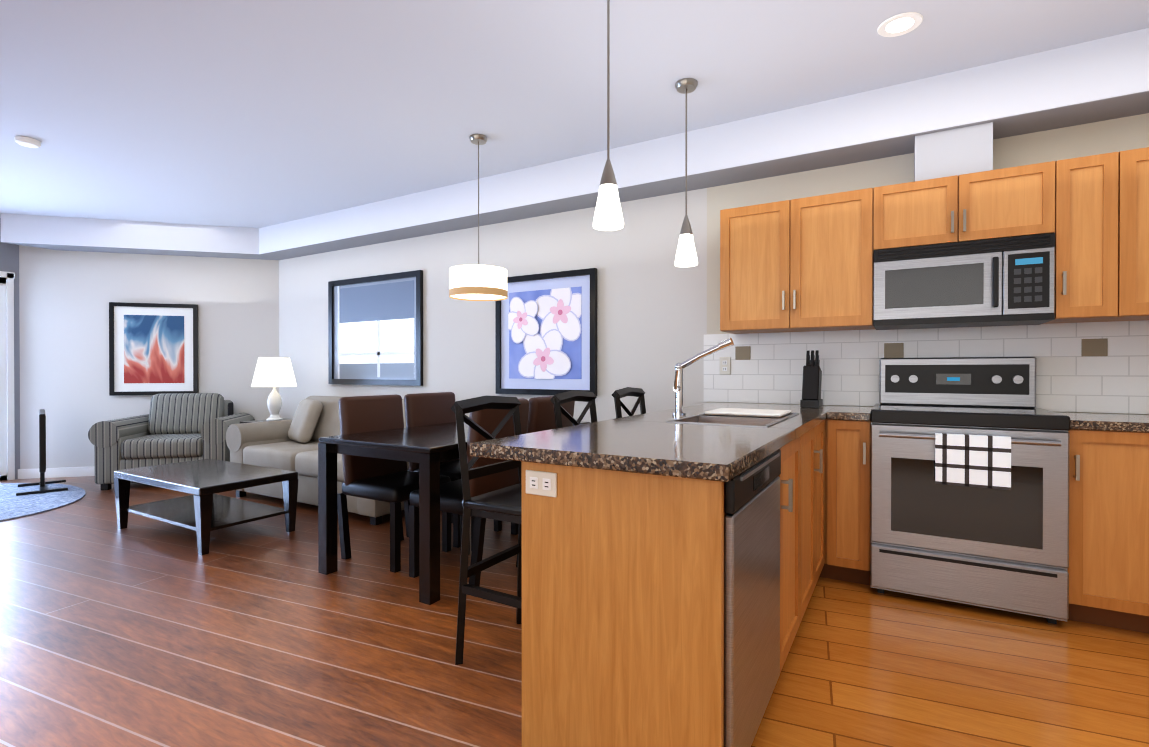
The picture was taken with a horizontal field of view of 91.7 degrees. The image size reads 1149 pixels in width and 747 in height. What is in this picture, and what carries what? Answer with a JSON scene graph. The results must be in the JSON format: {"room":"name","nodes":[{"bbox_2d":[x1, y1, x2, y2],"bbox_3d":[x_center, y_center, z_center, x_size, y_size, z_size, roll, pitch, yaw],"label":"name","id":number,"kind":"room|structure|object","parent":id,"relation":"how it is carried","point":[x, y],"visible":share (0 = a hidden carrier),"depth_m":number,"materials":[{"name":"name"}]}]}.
{"room":"dining room and kitchen","nodes":[
{"label":"dining room and kitchen","id":0,"kind":"room"},
{"bbox_2d":[0,476,1148,746],"bbox_3d":[-2.368,1.148,1.748,10.400,0.060,7.420,0,0,30],"label":"floor","id":1,"kind":"structure","parent":0,"point":[141,631],"depth_m":2.21,"materials":[{"name":"brown wood"}]},
{"bbox_2d":[0,483,84,520],"bbox_3d":[-5.220,1.097,4.631,2.100,0.011,1.700,0,0,30],"label":"area rug","id":2,"kind":"object","parent":1,"relation":"on","point":[13,505],"visible":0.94,"depth_m":4.82,"materials":[{"name":"blue carpet"}]},
{"bbox_2d":[16,409,67,495],"bbox_3d":[-5.037,0.723,5.276,0.340,0.726,0.880,0,0,-44],"label":"stand","id":3,"kind":"object","parent":2,"relation":"on","point":[42,445],"visible":1,"depth_m":4.98,"materials":[{"name":"black plastic"}]},
{"bbox_2d":[88,393,254,489],"bbox_3d":[-4.067,0.654,5.763,1.170,0.886,0.910,0,0,-15],"label":"armchair","id":4,"kind":"object","parent":1,"relation":"on","point":[169,428],"visible":0.79,"depth_m":5.44,"materials":[{"name":"grey fabric"}]},
{"bbox_2d":[114,459,298,554],"bbox_3d":[-2.615,0.899,3.951,1.180,0.415,0.640,0,0,30],"label":"coffee table","id":5,"kind":"object","parent":1,"relation":"on","point":[203,510],"visible":1,"depth_m":3.86,"materials":[{"name":"black wood"}]},
{"bbox_2d":[240,418,289,422],"bbox_3d":[-3.035,0.788,5.642,0.450,0.620,0.450,0,0,30],"label":"side table","id":6,"kind":"object","parent":1,"relation":"on","point":[258,421],"visible":0.12,"depth_m":5.56,"materials":[{"name":"black wood"}]},
{"bbox_2d":[251,357,296,420],"bbox_3d":[-3.035,0.159,5.639,0.410,0.635,0.410,0,0,30],"label":"table lamp","id":7,"kind":"object","parent":6,"relation":"on","point":[273,372],"visible":0.98,"depth_m":5.52,"materials":[{"name":"white ceramic"}]},
{"bbox_2d":[226,396,408,524],"bbox_3d":[-2.031,0.659,4.883,1.990,0.886,0.930,0,0,30],"label":"sofa","id":8,"kind":"object","parent":1,"relation":"on","point":[290,445],"visible":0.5,"depth_m":4.87,"materials":[{"name":"beige fabric"}]},
{"bbox_2d":[337,394,450,572],"bbox_3d":[-1.100,0.626,3.425,0.517,0.972,0.460,0,0,30],"label":"dining chair","id":9,"kind":"object","parent":1,"relation":"on","point":[395,483],"visible":0.85,"depth_m":3.35,"materials":[{"name":"brown leather"}]},
{"bbox_2d":[404,392,501,547],"bbox_3d":[-0.842,0.624,3.864,0.517,0.972,0.460,0,0,30],"label":"dining chair","id":10,"kind":"object","parent":1,"relation":"on","point":[422,409],"visible":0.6,"depth_m":3.83,"materials":[{"name":"brown leather"}]},
{"bbox_2d":[318,421,589,604],"bbox_3d":[-0.656,0.731,3.581,0.850,0.755,1.600,0,0,30],"label":"dining table","id":11,"kind":"object","parent":1,"relation":"on","point":[428,448],"visible":0.54,"depth_m":2.92,"materials":[{"name":"black wood"}]},
{"bbox_2d":[409,398,529,585],"bbox_3d":[-0.577,0.627,3.117,0.517,0.972,0.460,0,0,30],"label":"dining chair","id":12,"kind":"object","parent":1,"relation":"on","point":[451,492],"visible":0.31,"depth_m":2.94,"materials":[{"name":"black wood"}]},
{"bbox_2d":[451,395,521,664],"bbox_3d":[-0.177,0.604,2.220,0.500,1.024,0.435,0,0,30],"label":"counter stool","id":13,"kind":"object","parent":1,"relation":"on","point":[503,504],"visible":0.56,"depth_m":2.15,"materials":[{"name":"black wood"}]},
{"bbox_2d":[471,396,574,550],"bbox_3d":[-0.318,0.625,3.556,0.517,0.972,0.460,0,0,30],"label":"dining chair","id":14,"kind":"object","parent":1,"relation":"on","point":[541,417],"visible":0.15,"depth_m":3.34,"materials":[{"name":"brown leather"}]},
{"bbox_2d":[550,390,596,428],"bbox_3d":[0.182,0.601,2.832,0.500,1.024,0.435,0,0,30],"label":"counter stool","id":15,"kind":"object","parent":1,"relation":"on","point":[556,400],"visible":0.12,"depth_m":2.90,"materials":[{"name":"black wood"}]},
{"bbox_2d":[612,387,645,417],"bbox_3d":[0.527,0.598,3.418,0.500,1.024,0.435,0,0,30],"label":"counter stool","id":16,"kind":"object","parent":1,"relation":"on","point":[639,393],"visible":0.04,"depth_m":3.50,"materials":[{"name":"black wood"}]},
{"bbox_2d":[521,442,789,746],"bbox_3d":[0.282,0.683,1.767,0.596,0.870,0.703,0,0,30],"label":"base cabinet","id":17,"kind":"object","parent":1,"relation":"on","point":[622,574],"depth_m":1.46,"materials":[{"name":"brown wood"}]},
{"bbox_2d":[470,402,833,481],"bbox_3d":[0.658,0.252,2.563,0.777,0.100,2.524,0,0,30],"label":"countertop","id":18,"kind":"structure","parent":17,"relation":"on","point":[689,443],"depth_m":1.71,"materials":[{"name":"brown stone"}]},
{"bbox_2d":[800,350,822,407],"bbox_3d":[1.411,0.030,3.316,0.100,0.336,0.184,0,0,30],"label":"knife block","id":19,"kind":"object","parent":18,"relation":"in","point":[811,385],"visible":1,"depth_m":3.27,"materials":[{"name":"black"}]},
{"bbox_2d":[724,449,780,746],"bbox_3d":[0.498,0.683,1.620,0.098,0.859,0.600,0,0,30],"label":"dishwasher","id":20,"kind":"object","parent":1,"relation":"on","point":[752,602],"visible":0.88,"depth_m":1.50,"materials":[{"name":"silver metal"}]},
{"bbox_2d":[718,422,817,607],"bbox_3d":[0.767,0.679,2.588,0.591,0.870,0.556,0,0,30],"label":"base cabinet","id":21,"kind":"object","parent":1,"relation":"on","point":[812,434],"depth_m":2.58,"materials":[{"name":"brown wood"}]},
{"bbox_2d":[786,430,805,657],"bbox_3d":[0.560,0.680,2.235,0.591,0.870,0.495,0,0,30],"label":"base cabinet","id":22,"kind":"object","parent":1,"relation":"on","point":[797,444],"depth_m":2.20,"materials":[{"name":"brown wood"}]},
{"bbox_2d":[818,418,837,579],"bbox_3d":[0.989,0.677,2.908,0.649,0.870,0.453,0,0,30],"label":"base cabinet","id":23,"kind":"object","parent":1,"relation":"on","point":[828,428],"depth_m":2.93,"materials":[{"name":"brown wood"}]},
{"bbox_2d":[838,418,870,585],"bbox_3d":[1.542,0.676,3.131,0.234,0.870,0.648,0,0,30],"label":"base cabinet","id":24,"kind":"object","parent":1,"relation":"on","point":[854,434],"depth_m":2.89,"materials":[{"name":"brown wood"}]},
{"bbox_2d":[826,406,872,417],"bbox_3d":[1.568,0.221,3.142,0.204,0.040,0.602,0,0,30],"label":"countertop","id":25,"kind":"structure","parent":24,"relation":"on","point":[839,411],"depth_m":2.93,"materials":[{"name":"brown stone"}]},
{"bbox_2d":[870,357,1069,623],"bbox_3d":[1.956,0.512,2.848,0.760,1.200,0.711,0,0,30],"label":"range","id":26,"kind":"object","parent":1,"relation":"on","point":[969,503],"visible":1,"depth_m":2.61,"materials":[{"name":"silver metal"}]},
{"bbox_2d":[1067,426,1148,633],"bbox_3d":[2.487,0.678,2.609,0.393,0.870,0.590,0,0,30],"label":"base cabinet","id":27,"kind":"object","parent":1,"relation":"on","point":[1108,569],"depth_m":2.40,"materials":[{"name":"brown wood"}]},
{"bbox_2d":[1056,412,1148,429],"bbox_3d":[2.936,0.251,2.338,1.439,0.093,0.602,0,0,30],"label":"countertop","id":28,"kind":"structure","parent":27,"relation":"on","point":[1127,421],"depth_m":2.43,"materials":[{"name":"brown stone"}]},
{"bbox_2d":[0,113,1148,478],"bbox_3d":[-2.368,-0.224,1.741,10.300,2.684,7.320,0,0,30],"label":"wall","id":29,"kind":"structure","parent":0,"point":[658,315],"depth_m":4.51,"materials":[{"name":"white paint"}]},
{"bbox_2d":[0,271,14,480],"bbox_3d":[-6.683,0.035,4.355,0.112,2.140,3.350,0,0,30],"label":"patio door","id":30,"kind":"structure","parent":29,"relation":"in","point":[7,447],"depth_m":5.73,"materials":[{"name":"white"}]},
{"bbox_2d":[18,466,94,478],"bbox_3d":[-2.434,1.052,4.841,6.750,0.100,1.755,0,0,30],"label":"baseboard","id":31,"kind":"structure","parent":29,"relation":"attached to","point":[57,472],"depth_m":5.88,"materials":[{"name":"white"}]},
{"bbox_2d":[109,302,198,395],"bbox_3d":[-4.588,-0.264,6.092,0.830,1.000,0.030,0,0,-15],"label":"picture","id":32,"kind":"object","parent":29,"relation":"attached to","point":[153,348],"visible":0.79,"depth_m":6.08,"materials":[{"name":"black"}]},
{"bbox_2d":[328,270,422,385],"bbox_3d":[-2.017,-0.429,5.581,1.350,1.085,0.035,0,0,30],"label":"framed mirror","id":33,"kind":"object","parent":29,"relation":"attached to","point":[375,330],"visible":1,"depth_m":5.55,"materials":[{"name":"black mirror"}]},
{"bbox_2d":[495,268,596,395],"bbox_3d":[-0.249,-0.319,4.539,0.965,0.985,0.040,0,0,30],"label":"framed picture","id":34,"kind":"object","parent":29,"relation":"attached to","point":[545,333],"visible":1,"depth_m":4.51,"materials":[{"name":"blue paper"}]},
{"bbox_2d":[719,357,730,374],"bbox_3d":[1.027,-0.053,3.805,0.075,0.120,0.009,0,0,30],"label":"electrical outlet plate","id":35,"kind":"object","parent":29,"relation":"attached to","point":[724,362],"depth_m":3.80,"materials":[{"name":"white plastic"}]},
{"bbox_2d":[735,346,749,359],"bbox_3d":[1.132,-0.137,3.747,0.100,0.090,0.003,0,0,30],"label":"accent tile","id":36,"kind":"object","parent":29,"relation":"attached to","point":[741,352],"depth_m":3.75,"materials":[{"name":"brown tile"}]},
{"bbox_2d":[884,343,903,357],"bbox_3d":[1.890,-0.135,3.301,0.100,0.090,0.003,0,0,30],"label":"accent tile","id":37,"kind":"object","parent":29,"relation":"attached to","point":[891,350],"depth_m":3.30,"materials":[{"name":"brown tile"}]},
{"bbox_2d":[1081,338,1107,355],"bbox_3d":[2.657,-0.133,2.849,0.100,0.090,0.003,0,0,30],"label":"accent tile","id":38,"kind":"object","parent":29,"relation":"attached to","point":[1094,347],"depth_m":2.85,"materials":[{"name":"brown tile"}]},
{"bbox_2d":[0,0,1148,227],"bbox_3d":[-2.368,-1.626,1.734,10.400,0.120,7.420,0,0,30],"label":"ceiling","id":39,"kind":"structure","parent":0,"point":[240,112],"depth_m":2.98,"materials":[{"name":"grey paint"}]},
{"bbox_2d":[14,136,40,147],"bbox_3d":[-3.691,-1.558,3.765,0.130,0.034,0.130,0,0,30],"label":"smoke detector","id":40,"kind":"object","parent":39,"relation":"attached to","point":[27,142],"visible":1,"depth_m":3.74,"materials":[{"name":"white plastic"}]},
{"bbox_2d":[449,134,507,300],"bbox_3d":[-0.641,-1.041,3.726,0.384,1.068,0.384,0,0,30],"label":"drum pendant light","id":41,"kind":"object","parent":39,"relation":"hanging from","point":[478,282],"visible":0.98,"depth_m":3.59,"materials":[{"name":"white fabric"}]},
{"bbox_2d":[1,28,1148,259],"bbox_3d":[-0.978,-1.302,3.872,9.770,0.549,1.929,0,0,30],"label":"soffit ceiling","id":42,"kind":"structure","parent":39,"relation":"attached to","point":[949,124],"depth_m":3.46,"materials":[{"name":"white paint"}]},
{"bbox_2d":[720,187,875,333],"bbox_3d":[1.356,-0.643,3.411,0.842,0.754,0.346,0,0,30],"label":"upper cabinet","id":43,"kind":"object","parent":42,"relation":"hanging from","point":[806,264],"depth_m":3.24,"materials":[{"name":"brown wood"}]},
{"bbox_2d":[876,173,971,249],"bbox_3d":[1.905,-0.846,3.087,0.432,0.345,0.346,0,0,30],"label":"upper cabinet","id":44,"kind":"object","parent":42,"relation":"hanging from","point":[937,210],"depth_m":2.93,"materials":[{"name":"brown wood"}]},
{"bbox_2d":[972,160,1059,240],"bbox_3d":[2.195,-0.845,2.916,0.433,0.345,0.346,0,0,30],"label":"upper cabinet","id":45,"kind":"object","parent":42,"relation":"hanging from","point":[1024,200],"depth_m":2.74,"materials":[{"name":"brown wood"}]},
{"bbox_2d":[873,233,1054,329],"bbox_3d":[2.038,-0.464,2.982,0.760,0.411,0.396,0,0,30],"label":"microwave oven","id":46,"kind":"object","parent":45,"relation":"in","point":[1008,281],"visible":0.98,"depth_m":2.83,"materials":[{"name":"silver metal"}]},
{"bbox_2d":[1043,148,1143,323],"bbox_3d":[2.503,-0.640,2.737,0.280,0.754,0.346,0,0,30],"label":"upper cabinet","id":47,"kind":"object","parent":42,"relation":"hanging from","point":[1097,246],"depth_m":2.59,"materials":[{"name":"brown wood"}]},
{"bbox_2d":[1128,147,1148,320],"bbox_3d":[2.957,-0.638,2.470,0.996,0.754,0.346,0,0,30],"label":"upper cabinet","id":48,"kind":"object","parent":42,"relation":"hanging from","point":[1144,239],"depth_m":2.51,"materials":[{"name":"brown wood"}]},
{"bbox_2d":[593,0,623,230],"bbox_3d":[0.135,-1.076,2.225,0.126,0.983,0.126,0,0,30],"label":"pendant light","id":49,"kind":"object","parent":39,"relation":"hanging from","point":[608,215],"visible":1,"depth_m":2.20,"materials":[{"name":"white glass"}]},
{"bbox_2d":[674,78,697,266],"bbox_3d":[0.607,-1.080,3.027,0.126,0.983,0.126,0,0,30],"label":"pendant light","id":50,"kind":"object","parent":39,"relation":"hanging from","point":[686,255],"visible":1,"depth_m":3.00,"materials":[{"name":"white glass"}]},
{"bbox_2d":[877,12,922,36],"bbox_3d":[1.464,-1.567,2.509,0.180,0.005,0.180,0,0,30],"label":"recessed light","id":51,"kind":"object","parent":39,"relation":"in","point":[907,22],"visible":1,"depth_m":2.50,"materials":[{"name":"white"}]}
]}

